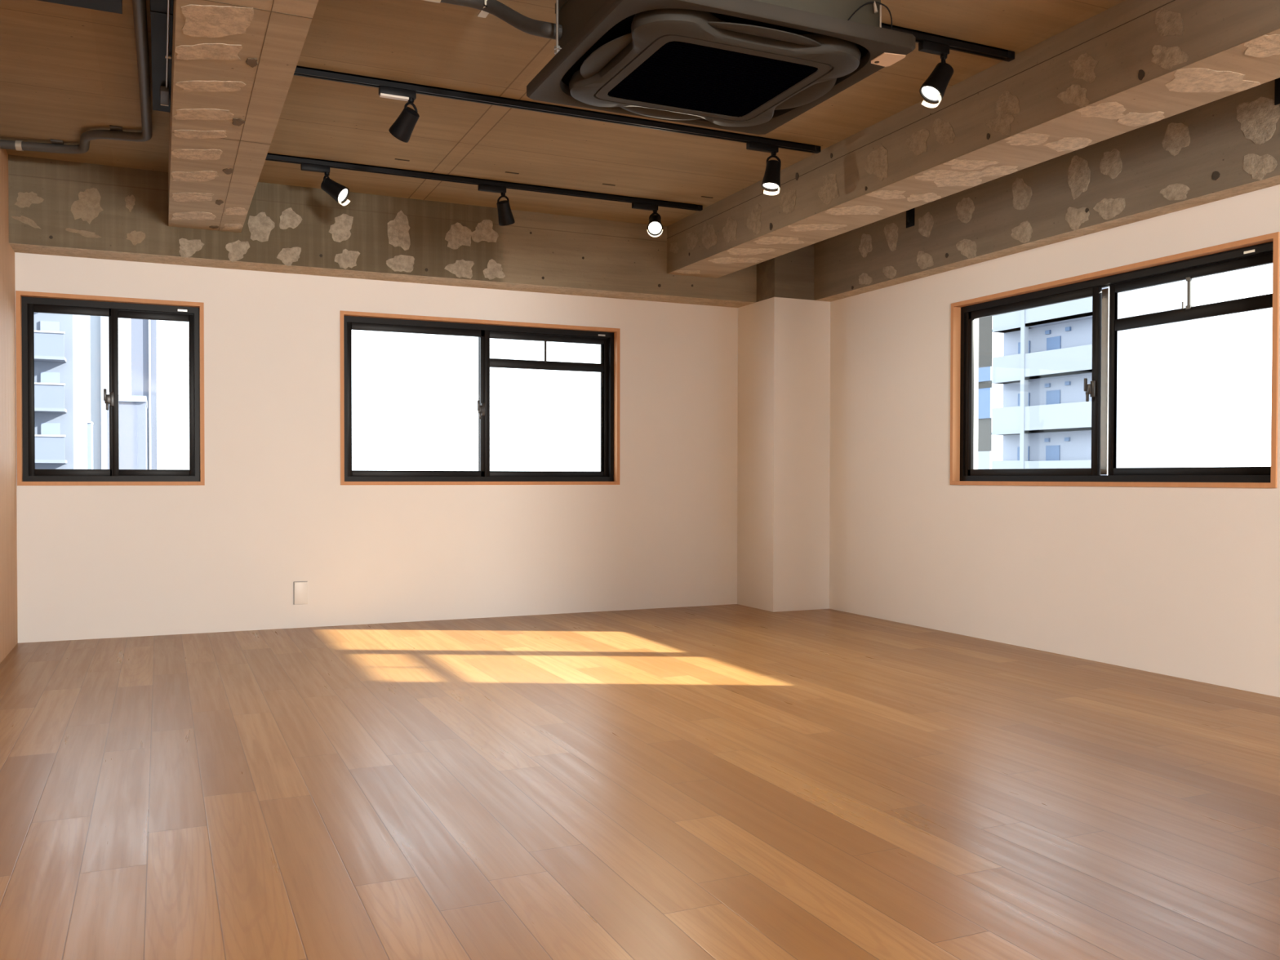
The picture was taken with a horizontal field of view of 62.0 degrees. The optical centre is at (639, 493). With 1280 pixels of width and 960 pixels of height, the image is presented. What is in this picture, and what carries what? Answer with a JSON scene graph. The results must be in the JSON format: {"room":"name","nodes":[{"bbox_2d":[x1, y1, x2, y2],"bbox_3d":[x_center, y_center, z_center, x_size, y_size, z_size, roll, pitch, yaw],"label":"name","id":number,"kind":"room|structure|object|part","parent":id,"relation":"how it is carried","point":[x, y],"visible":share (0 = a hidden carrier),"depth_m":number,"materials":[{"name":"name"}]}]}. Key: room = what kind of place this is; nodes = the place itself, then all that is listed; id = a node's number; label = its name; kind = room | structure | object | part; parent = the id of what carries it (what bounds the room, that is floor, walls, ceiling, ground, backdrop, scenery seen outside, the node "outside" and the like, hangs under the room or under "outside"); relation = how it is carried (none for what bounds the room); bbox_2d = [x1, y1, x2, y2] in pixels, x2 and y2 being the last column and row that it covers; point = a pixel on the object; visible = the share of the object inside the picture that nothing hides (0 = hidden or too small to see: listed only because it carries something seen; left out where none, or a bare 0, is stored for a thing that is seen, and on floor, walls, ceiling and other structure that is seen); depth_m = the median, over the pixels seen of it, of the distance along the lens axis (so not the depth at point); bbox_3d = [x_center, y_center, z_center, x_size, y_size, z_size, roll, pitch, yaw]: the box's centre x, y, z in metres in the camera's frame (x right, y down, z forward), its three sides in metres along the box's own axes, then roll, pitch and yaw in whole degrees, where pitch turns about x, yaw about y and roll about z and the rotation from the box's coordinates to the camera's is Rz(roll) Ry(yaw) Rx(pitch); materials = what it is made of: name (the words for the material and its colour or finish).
{"room":"empty studio room","nodes":[
{"label":"empty studio room","id":0,"kind":"room"},
{"bbox_2d":[0,137,17,662],"bbox_3d":[-1.256,-0.436,0.706,0.140,2.847,12.390,0,1,-24],"label":"wall","id":1,"kind":"structure","parent":0,"point":[8,520],"depth_m":6.01,"materials":[{"name":"beige paint"}]},
{"bbox_2d":[14,252,737,643],"bbox_3d":[-1.294,-0.289,7.609,6.100,2.343,0.220,0,1,-24],"label":"wall","id":2,"kind":"structure","parent":0,"point":[272,512],"depth_m":7.15,"materials":[{"name":"white paint"}]},
{"bbox_2d":[15,290,204,485],"bbox_3d":[-3.287,-0.636,6.652,1.041,1.165,0.145,0,1,-24],"label":"window","id":3,"kind":"structure","parent":2,"relation":"in","point":[27,303],"depth_m":6.64,"materials":[{"name":"brown metal"}]},
{"bbox_3d":[-3.493,-0.632,6.568,0.496,1.051,0.026,0,1,-24],"label":"sash","id":4,"kind":"part","parent":3,"relation":"part of","materials":[{"name":"brown metal"}]},
{"bbox_3d":[-3.102,-0.634,6.782,0.496,1.051,0.026,0,1,-24],"label":"sash","id":5,"kind":"part","parent":3,"relation":"part of","materials":[{"name":"brown metal"}]},
{"bbox_2d":[293,581,307,604],"bbox_3d":[-2.251,0.658,7.065,0.090,0.152,0.011,0,1,-24],"label":"wall outlet","id":6,"kind":"object","parent":2,"relation":"attached to","point":[300,588],"visible":1,"depth_m":7.06,"materials":[{"name":"plastic"}]},
{"bbox_2d":[339,311,620,484],"bbox_3d":[-1.112,-0.650,7.637,2.041,1.170,0.152,0,1,-24],"label":"window","id":7,"kind":"structure","parent":2,"relation":"in","point":[609,339],"depth_m":7.64,"materials":[{"name":"brown metal"}]},
{"bbox_3d":[-1.540,-0.644,7.449,1.004,1.056,0.026,0,1,-24],"label":"sash","id":8,"kind":"part","parent":7,"relation":"part of","materials":[{"name":"brown metal"}]},
{"bbox_3d":[-0.701,-0.649,7.865,1.004,1.056,0.026,0,1,-24],"label":"sash","id":9,"kind":"part","parent":7,"relation":"part of","materials":[{"name":"brown metal"}]},
{"bbox_3d":[-0.723,-0.650,7.888,0.976,1.036,0.014,0,1,-24],"label":"screen frame","id":10,"kind":"part","parent":7,"relation":"part of","materials":[{"name":"grey metal"}]},
{"bbox_2d":[0,0,1125,226],"bbox_3d":[1.267,-1.973,1.911,6.100,0.203,12.900,0,1,-24],"label":"ceiling","id":11,"kind":"structure","parent":0,"point":[67,72],"depth_m":5.33,"materials":[{"name":"wood"}]},
{"bbox_2d":[0,0,152,153],"bbox_3d":[-1.965,-1.877,4.056,0.678,0.069,4.630,0,1,-33],"label":"conduit pipe","id":12,"kind":"object","parent":11,"relation":"attached to","point":[140,14],"visible":1,"depth_m":5.57,"materials":[{"name":"black metal"}]},
{"bbox_3d":[-3.208,-1.936,5.862,0.060,0.011,0.064,0,1,-24],"label":"hanger plate","id":13,"kind":"part","parent":12,"relation":"part of","materials":[{"name":"black metal"}]},
{"bbox_3d":[-2.770,-1.931,5.632,0.060,0.011,0.064,0,1,-24],"label":"hanger plate","id":14,"kind":"part","parent":12,"relation":"part of","materials":[{"name":"black metal"}]},
{"bbox_2d":[37,0,122,13],"bbox_3d":[-2.017,-1.839,3.356,0.664,0.125,1.030,0,1,-24],"label":"air duct","id":15,"kind":"object","parent":11,"relation":"hanging from","point":[110,6],"visible":1,"depth_m":3.88,"materials":[{"name":"black metal"}]},
{"bbox_2d":[150,0,173,112],"bbox_3d":[-0.111,-1.802,0.262,0.079,0.098,10.620,0,1,-24],"label":"duct","id":16,"kind":"object","parent":11,"relation":"hanging from","point":[158,8],"visible":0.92,"depth_m":4.36,"materials":[{"name":"black metal"}]},
{"bbox_2d":[160,0,171,106],"bbox_3d":[-1.600,-1.792,3.603,0.040,0.026,2.936,0,1,-24],"label":"rail","id":17,"kind":"object","parent":16,"relation":"hanging from","point":[164,90],"visible":1,"depth_m":4.62,"materials":[{"name":"metal"}]},
{"bbox_3d":[-1.553,-1.798,3.517,0.008,0.008,2.740,0,1,-24],"label":"rod","id":18,"kind":"part","parent":17,"relation":"part of","materials":[{"name":"metal"}]},
{"bbox_2d":[168,0,318,232],"bbox_3d":[-0.187,-1.697,1.033,0.413,0.333,12.086,0,1,-24],"label":"ceiling beam","id":19,"kind":"structure","parent":11,"relation":"attached to","point":[234,62],"depth_m":4.27,"materials":[{"name":"concrete"}]},
{"bbox_2d":[8,155,756,307],"bbox_3d":[-1.239,-1.706,7.469,6.100,0.512,0.518,0,1,-24],"label":"ceiling beam","id":20,"kind":"structure","parent":11,"relation":"attached to","point":[57,207],"depth_m":6.93,"materials":[{"name":"concrete"}]},
{"bbox_2d":[265,152,702,211],"bbox_3d":[-0.901,-1.933,6.639,2.895,0.033,0.038,0,1,-24],"label":"track","id":21,"kind":"object","parent":11,"relation":"attached to","point":[270,157],"visible":0.9,"depth_m":6.57,"materials":[{"name":"black metal"}]},
{"bbox_2d":[300,163,350,205],"bbox_3d":[-1.834,-1.796,6.207,0.268,0.232,0.113,0,1,-1],"label":"track spotlight","id":22,"kind":"object","parent":21,"relation":"hanging from","point":[340,193],"visible":1,"depth_m":6.18,"materials":[{"name":"black metal"}]},
{"bbox_2d":[337,195,350,205],"bbox_3d":[-1.730,-1.705,6.207,0.042,0.049,0.102,0,1,10],"label":"bulb","id":23,"kind":"object","parent":22,"relation":"attached to","point":[341,198],"depth_m":6.23,"materials":[{"name":"white glass"}]},
{"bbox_2d":[477,183,515,226],"bbox_3d":[-0.887,-1.799,6.654,0.116,0.237,0.248,1,1,43],"label":"track spotlight","id":24,"kind":"object","parent":21,"relation":"hanging from","point":[505,217],"visible":1,"depth_m":6.65,"materials":[{"name":"black metal"}]},
{"bbox_2d":[631,202,662,237],"bbox_3d":[0.063,-1.805,7.025,0.205,0.234,0.164,0,1,-24],"label":"track spotlight","id":25,"kind":"object","parent":21,"relation":"hanging from","point":[655,227],"visible":1,"depth_m":7.02,"materials":[{"name":"black metal"}]},
{"bbox_2d":[647,229,662,237],"bbox_3d":[0.099,-1.711,6.997,0.102,0.048,0.043,0,1,1],"label":"bulb","id":26,"kind":"object","parent":25,"relation":"attached to","point":[653,232],"depth_m":7.01,"materials":[{"name":"beige glass"}]},
{"bbox_2d":[423,0,562,39],"bbox_3d":[-0.735,-1.759,3.926,0.943,0.298,0.348,0,1,3],"label":"pipe","id":27,"kind":"object","parent":11,"relation":"hanging from","point":[521,22],"visible":0.98,"depth_m":3.90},
{"bbox_2d":[293,65,820,153],"bbox_3d":[-0.319,-1.912,5.350,2.895,0.033,0.038,0,1,-24],"label":"track","id":28,"kind":"object","parent":11,"relation":"attached to","point":[301,71],"visible":0.88,"depth_m":5.27,"materials":[{"name":"black metal"}]},
{"bbox_2d":[378,85,419,142],"bbox_3d":[-1.142,-1.779,5.022,0.189,0.229,0.151,0,1,-24],"label":"track spotlight","id":29,"kind":"object","parent":28,"relation":"hanging from","point":[402,129],"visible":1,"depth_m":4.99,"materials":[{"name":"black metal"}]},
{"bbox_3d":[-1.077,-1.850,5.009,0.030,0.022,0.030,0,1,-24],"label":"stem","id":30,"kind":"part","parent":29,"relation":"part of","materials":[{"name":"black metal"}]},
{"bbox_2d":[746,141,781,195],"bbox_3d":[0.678,-1.770,5.793,0.205,0.263,0.103,0,1,-24],"label":"track spotlight","id":31,"kind":"object","parent":28,"relation":"hanging from","point":[771,179],"visible":1,"depth_m":5.79,"materials":[{"name":"black metal"}]},
{"bbox_2d":[763,186,779,195],"bbox_3d":[0.730,-1.654,5.827,0.102,0.029,0.049,1,1,45],"label":"bulb","id":32,"kind":"object","parent":31,"relation":"attached to","point":[765,192],"depth_m":5.85,"materials":[{"name":"beige glass"}]},
{"bbox_2d":[526,0,915,134],"bbox_3d":[0.235,-1.645,3.599,0.996,0.512,0.948,0,1,-24],"label":"air conditioner","id":33,"kind":"object","parent":11,"relation":"hanging from","point":[747,66],"visible":1,"depth_m":3.43,"materials":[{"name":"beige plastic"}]},
{"bbox_2d":[608,40,817,116],"bbox_3d":[0.235,-1.392,3.603,0.548,0.004,0.528,0,1,-24],"label":"grille","id":34,"kind":"object","parent":33,"relation":"attached to","point":[686,76],"depth_m":3.58,"materials":[{"name":"black plastic"}]},
{"bbox_3d":[0.234,-1.599,3.595,0.811,0.290,0.817,0,1,-24],"label":"casing","id":35,"kind":"part","parent":33,"relation":"part of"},
{"bbox_2d":[756,244,813,302],"bbox_3d":[1.116,-1.719,8.262,0.501,0.504,0.549,0,1,-24],"label":"column","id":36,"kind":"structure","parent":11,"relation":"attached to","point":[790,274],"depth_m":7.99,"materials":[{"name":"concrete"}]},
{"bbox_2d":[881,22,1014,62],"bbox_3d":[0.288,-1.891,4.028,2.915,0.033,0.038,0,1,-24],"label":"track","id":37,"kind":"object","parent":11,"relation":"attached to","point":[954,44],"visible":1,"depth_m":4.50,"materials":[{"name":"black metal"}]},
{"bbox_2d":[918,40,953,107],"bbox_3d":[1.238,-1.751,4.461,0.160,0.260,0.103,0,1,-24],"label":"track spotlight","id":38,"kind":"object","parent":37,"relation":"hanging from","point":[933,89],"visible":1,"depth_m":4.44,"materials":[{"name":"black metal"}]},
{"bbox_2d":[921,92,941,107],"bbox_3d":[1.228,-1.641,4.459,0.051,0.041,0.102,0,1,-24],"label":"bulb","id":39,"kind":"object","parent":38,"relation":"attached to","point":[934,97],"depth_m":4.48,"materials":[{"name":"beige glass"}]},
{"bbox_3d":[1.276,-1.838,4.474,0.030,0.022,0.030,0,1,-24],"label":"stem","id":40,"kind":"part","parent":38,"relation":"part of","materials":[{"name":"black metal"}]},
{"bbox_2d":[666,0,1279,278],"bbox_3d":[2.871,-1.704,2.412,0.422,0.350,12.086,0,1,-24],"label":"ceiling beam","id":41,"kind":"structure","parent":11,"relation":"attached to","point":[1132,64],"depth_m":4.76,"materials":[{"name":"concrete"}]},
{"bbox_2d":[813,79,1279,302],"bbox_3d":[3.853,-1.633,3.008,0.486,0.509,12.761,0,1,-24],"label":"ceiling beam","id":42,"kind":"structure","parent":11,"relation":"attached to","point":[1228,146],"depth_m":5.75,"materials":[{"name":"concrete"}]},
{"bbox_2d":[906,208,915,227],"bbox_3d":[1.761,-1.826,7.006,0.050,0.135,0.084,0,1,-24],"label":"wall bracket","id":43,"kind":"object","parent":42,"relation":"attached to","point":[909,213],"visible":0.84,"depth_m":6.99,"materials":[{"name":"black metal"}]},
{"bbox_2d":[1274,77,1279,105],"bbox_3d":[2.812,-1.789,4.674,0.050,0.135,0.084,0,1,-24],"label":"wall bracket","id":44,"kind":"object","parent":42,"relation":"attached to","point":[1277,88],"visible":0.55,"depth_m":4.71,"materials":[{"name":"black metal"}]},
{"bbox_2d":[0,604,1279,959],"bbox_3d":[1.262,1.072,1.958,6.100,0.200,12.900,0,1,-24],"label":"floor","id":45,"kind":"structure","parent":0,"point":[731,781],"depth_m":3.35,"materials":[{"name":"brown wood"}]},
{"bbox_2d":[737,297,830,612],"bbox_3d":[1.112,-0.295,8.280,0.507,2.343,0.555,0,1,-24],"label":"wall column","id":46,"kind":"structure","parent":0,"point":[784,344],"depth_m":8.05,"materials":[{"name":"white paint"}]},
{"bbox_2d":[829,184,1279,697],"bbox_3d":[3.862,-0.212,3.045,0.220,2.343,12.781,0,1,-24],"label":"wall","id":47,"kind":"structure","parent":0,"point":[1178,582],"depth_m":6.25,"materials":[{"name":"white paint"}]},
{"bbox_2d":[950,231,1279,488],"bbox_3d":[2.533,-0.627,5.901,0.170,1.168,2.203,0,1,-24],"label":"window","id":48,"kind":"structure","parent":47,"relation":"in","point":[1262,250],"depth_m":5.84,"materials":[{"name":"brown metal"}]},
{"bbox_3d":[2.317,-0.631,6.369,0.026,1.054,1.074,0,1,-24],"label":"sash","id":49,"kind":"part","parent":48,"relation":"part of","materials":[{"name":"brown metal"}]},
{"bbox_3d":[2.800,-0.617,5.478,0.032,1.034,1.072,0,1,-24],"label":"screen frame","id":50,"kind":"part","parent":48,"relation":"part of","materials":[{"name":"metal"}]},
{"bbox_3d":[2.789,-0.616,5.406,0.026,1.054,0.988,0,1,-24],"label":"sash","id":51,"kind":"part","parent":48,"relation":"part of","materials":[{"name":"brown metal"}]},
{"bbox_3d":[2.888,-1.147,5.047,0.002,0.012,0.056,0,1,-24],"label":"frame plate","id":52,"kind":"part","parent":48,"relation":"part of","materials":[{"name":"metal"}]},
{"label":"outside","id":53,"kind":"structure","parent":0,"visible":0},
{"bbox_3d":[6.320,14.398,46.965,130.000,0.200,160.000,0,1,-24],"label":"ground","id":54,"kind":"structure","parent":53,"visible":0},
{"bbox_2d":[34,312,87,469],"bbox_3d":[-30.724,0.161,52.169,5.880,28.000,11.640,0,1,-24],"label":"apartment building","id":55,"kind":"structure","parent":54,"relation":"on","point":[60,381],"depth_m":48.80,"materials":[{"name":"white concrete"}]},
{"bbox_3d":[-28.466,-4.915,46.810,5.640,0.080,0.160,0,1,-24],"label":"handrail","id":56,"kind":"part","parent":55,"relation":"part of","materials":[{"name":"white metal"}]},
{"bbox_3d":[-28.462,-7.234,46.775,5.640,0.080,0.160,0,1,-24],"label":"handrail","id":57,"kind":"part","parent":55,"relation":"part of","materials":[{"name":"white metal"}]},
{"bbox_3d":[-28.470,-2.595,46.845,5.640,0.080,0.160,0,1,-24],"label":"handrail","id":58,"kind":"part","parent":55,"relation":"part of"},
{"bbox_2d":[87,421,93,469],"bbox_3d":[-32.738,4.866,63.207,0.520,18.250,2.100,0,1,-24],"label":"tower block","id":59,"kind":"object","parent":54,"relation":"on","point":[90,424],"visible":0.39,"depth_m":62.26,"materials":[{"name":"white concrete"}]},
{"bbox_2d":[86,315,109,469],"bbox_3d":[-36.386,0.405,68.458,4.950,27.000,5.300,0,1,-24],"label":"building","id":60,"kind":"structure","parent":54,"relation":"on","point":[97,326],"depth_m":66.75,"materials":[{"name":"white concrete"}]},
{"bbox_2d":[103,395,147,469],"bbox_3d":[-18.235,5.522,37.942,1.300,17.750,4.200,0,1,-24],"label":"house","id":61,"kind":"structure","parent":54,"relation":"on","point":[132,409],"depth_m":36.08,"materials":[{"name":"white concrete"}]},
{"bbox_2d":[130,318,157,469],"bbox_3d":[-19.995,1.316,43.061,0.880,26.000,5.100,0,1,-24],"label":"building","id":62,"kind":"structure","parent":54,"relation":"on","point":[143,331],"depth_m":40.75,"materials":[{"name":"white concrete"}]},
{"bbox_2d":[977,315,992,469],"bbox_3d":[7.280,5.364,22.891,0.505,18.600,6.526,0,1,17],"label":"building","id":63,"kind":"structure","parent":54,"relation":"on","point":[984,371],"depth_m":19.78,"materials":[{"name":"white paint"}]},
{"bbox_2d":[991,278,1192,475],"bbox_3d":[24.571,0.149,58.565,7.050,28.000,7.350,0,1,-24],"label":"apartment block","id":64,"kind":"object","parent":54,"relation":"on","point":[1044,420],"visible":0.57,"depth_m":56.04,"materials":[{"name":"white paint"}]},
{"bbox_3d":[21.370,-2.113,59.335,0.090,1.050,0.850,0,1,-24],"label":"door","id":65,"kind":"part","parent":64,"relation":"part of","materials":[{"name":"blue paint"}]},
{"bbox_3d":[21.375,-5.073,59.290,0.090,1.050,0.850,0,1,-24],"label":"door","id":66,"kind":"part","parent":64,"relation":"part of","materials":[{"name":"blue paint"}]},
{"bbox_3d":[21.379,-7.943,59.246,0.090,1.050,0.850,0,1,-24],"label":"door","id":67,"kind":"part","parent":64,"relation":"part of","materials":[{"name":"blue paint"}]},
{"bbox_2d":[1044,383,1050,387],"bbox_3d":[22.079,-5.872,57.647,0.150,0.200,0.300,0,1,-24],"label":"lamp","id":68,"kind":"object","parent":64,"relation":"attached to","point":[1046,385],"depth_m":57.61,"materials":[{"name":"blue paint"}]},
{"bbox_2d":[1044,329,1050,334],"bbox_3d":[22.083,-8.742,57.604,0.150,0.200,0.300,0,1,-24],"label":"lamp","id":69,"kind":"object","parent":64,"relation":"attached to","point":[1046,331],"depth_m":57.59,"materials":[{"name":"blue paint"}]},
{"bbox_3d":[22.254,-2.082,57.375,0.090,1.050,0.950,0,1,-24],"label":"door","id":70,"kind":"part","parent":64,"relation":"part of","materials":[{"name":"blue paint"}]},
{"bbox_3d":[22.259,-5.042,57.330,0.090,1.050,0.950,0,1,-24],"label":"door","id":71,"kind":"part","parent":64,"relation":"part of","materials":[{"name":"blue paint"}]},
{"bbox_3d":[22.263,-7.912,57.287,0.090,1.050,0.950,0,1,-24],"label":"door","id":72,"kind":"part","parent":64,"relation":"part of","materials":[{"name":"blue paint"}]},
{"bbox_2d":[1064,437,1070,441],"bbox_3d":[22.650,-2.892,56.416,0.150,0.200,0.300,0,1,-24],"label":"lamp","id":73,"kind":"object","parent":64,"relation":"attached to","point":[1066,439],"depth_m":56.38,"materials":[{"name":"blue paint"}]},
{"bbox_2d":[1064,381,1071,385],"bbox_3d":[22.654,-5.852,56.371,0.150,0.200,0.300,0,1,-24],"label":"lamp","id":74,"kind":"object","parent":64,"relation":"attached to","point":[1066,383],"depth_m":56.29,"materials":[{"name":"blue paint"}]},
{"bbox_2d":[1065,326,1071,331],"bbox_3d":[22.659,-8.721,56.328,0.150,0.200,0.300,0,1,-24],"label":"lamp","id":75,"kind":"object","parent":64,"relation":"attached to","point":[1067,328],"depth_m":56.27,"materials":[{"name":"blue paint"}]}
]}

